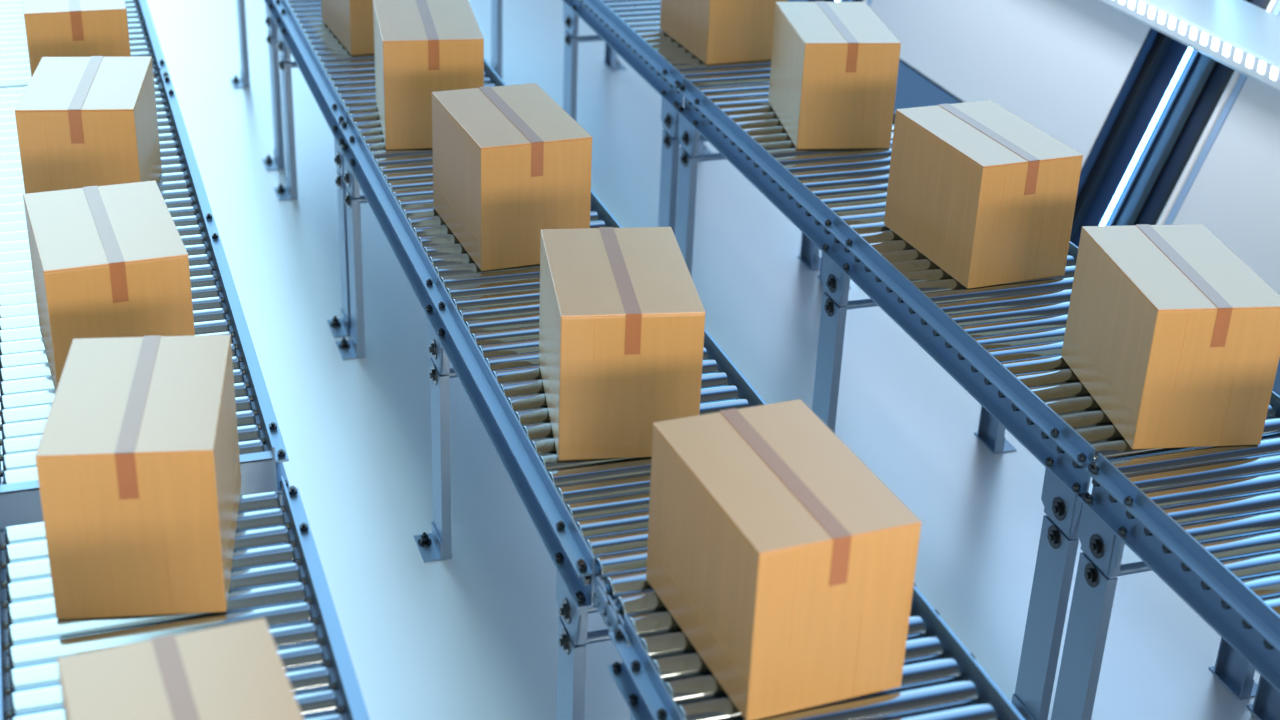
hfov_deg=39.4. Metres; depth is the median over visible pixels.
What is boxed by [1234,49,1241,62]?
lamp
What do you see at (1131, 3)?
lamp
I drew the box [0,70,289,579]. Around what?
conveyor
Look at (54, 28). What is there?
cardboard box
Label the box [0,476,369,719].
conveyor
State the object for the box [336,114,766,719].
conveyor
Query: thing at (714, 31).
cardboard box
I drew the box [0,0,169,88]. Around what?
conveyor
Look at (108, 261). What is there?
cardboard box
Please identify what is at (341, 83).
conveyor
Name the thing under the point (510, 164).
cardboard box
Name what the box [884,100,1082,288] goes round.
cardboard box
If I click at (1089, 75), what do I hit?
wall
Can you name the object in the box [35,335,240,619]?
cardboard box
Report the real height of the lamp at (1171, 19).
0.040 m
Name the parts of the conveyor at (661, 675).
rail, rail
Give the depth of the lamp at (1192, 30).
6.11 m
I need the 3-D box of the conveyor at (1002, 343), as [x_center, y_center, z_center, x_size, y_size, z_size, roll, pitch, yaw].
[0.872,-0.060,5.554,0.742,0.841,2.804,-7,28,-17]
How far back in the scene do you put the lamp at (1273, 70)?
5.73 m
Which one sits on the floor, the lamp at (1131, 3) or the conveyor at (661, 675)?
the conveyor at (661, 675)
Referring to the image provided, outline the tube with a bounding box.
[1100,47,1199,225]
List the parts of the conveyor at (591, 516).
foot plate, leg, foot plate, leg, rail, leg, rail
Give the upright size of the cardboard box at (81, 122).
0.361 m
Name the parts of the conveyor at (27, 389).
rail, plate, rail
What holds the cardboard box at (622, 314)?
on the conveyor at (591, 516)
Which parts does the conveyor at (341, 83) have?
foot plate, leg, foot plate, leg, foot plate, leg, rail, foot plate, leg, rail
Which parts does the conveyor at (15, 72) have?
rail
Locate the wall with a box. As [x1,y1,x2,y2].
[788,0,1279,395]
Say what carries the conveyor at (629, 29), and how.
on the floor
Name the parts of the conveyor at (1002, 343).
leg, leg, leg, rail, leg, foot plate, foot plate, leg, rail, foot plate, leg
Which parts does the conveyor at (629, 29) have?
foot plate, leg, leg, leg, foot plate, rail, leg, leg, foot plate, foot plate, leg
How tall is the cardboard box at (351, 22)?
0.361 m
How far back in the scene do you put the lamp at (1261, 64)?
5.78 m
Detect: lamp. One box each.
[1128,0,1134,8]
[1138,2,1144,13]
[1148,6,1154,18]
[1158,11,1164,23]
[1168,16,1175,29]
[1179,22,1185,34]
[1189,27,1196,39]
[1200,32,1207,45]
[1211,38,1218,50]
[1222,43,1230,56]
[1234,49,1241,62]
[1245,54,1253,67]
[1257,60,1265,73]
[1269,66,1277,80]
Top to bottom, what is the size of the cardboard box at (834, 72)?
0.361 m
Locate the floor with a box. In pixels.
[0,0,1259,719]
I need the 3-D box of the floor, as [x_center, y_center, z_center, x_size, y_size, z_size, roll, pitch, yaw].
[-3.662,-1.456,8.992,10.260,0.108,24.480,-7,28,-17]
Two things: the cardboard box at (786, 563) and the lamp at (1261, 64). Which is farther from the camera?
the lamp at (1261, 64)
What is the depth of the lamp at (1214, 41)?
6.00 m
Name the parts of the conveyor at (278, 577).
rail, leg, rail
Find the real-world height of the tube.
1.761 m
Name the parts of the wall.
recess panel, wall panel, recess panel, edge trim, wall panel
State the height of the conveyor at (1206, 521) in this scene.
0.841 m
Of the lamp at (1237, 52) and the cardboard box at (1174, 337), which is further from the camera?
the lamp at (1237, 52)
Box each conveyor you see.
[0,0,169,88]
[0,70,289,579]
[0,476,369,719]
[230,0,505,337]
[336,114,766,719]
[490,0,820,270]
[593,571,1024,719]
[675,78,1279,719]
[1051,437,1279,719]
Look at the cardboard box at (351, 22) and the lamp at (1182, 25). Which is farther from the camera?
the cardboard box at (351, 22)
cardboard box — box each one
[15,56,161,193]
[23,0,130,77]
[23,180,194,390]
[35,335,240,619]
[57,618,303,719]
[321,0,374,54]
[373,0,483,149]
[432,83,591,270]
[539,227,705,459]
[646,399,921,719]
[660,0,787,64]
[768,1,900,148]
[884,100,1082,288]
[1061,224,1279,448]
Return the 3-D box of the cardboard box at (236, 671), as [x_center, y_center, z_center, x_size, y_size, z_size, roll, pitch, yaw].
[-0.653,0.693,2.651,0.318,0.361,0.487,-9,29,-21]
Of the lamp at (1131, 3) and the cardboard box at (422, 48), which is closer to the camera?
the cardboard box at (422, 48)

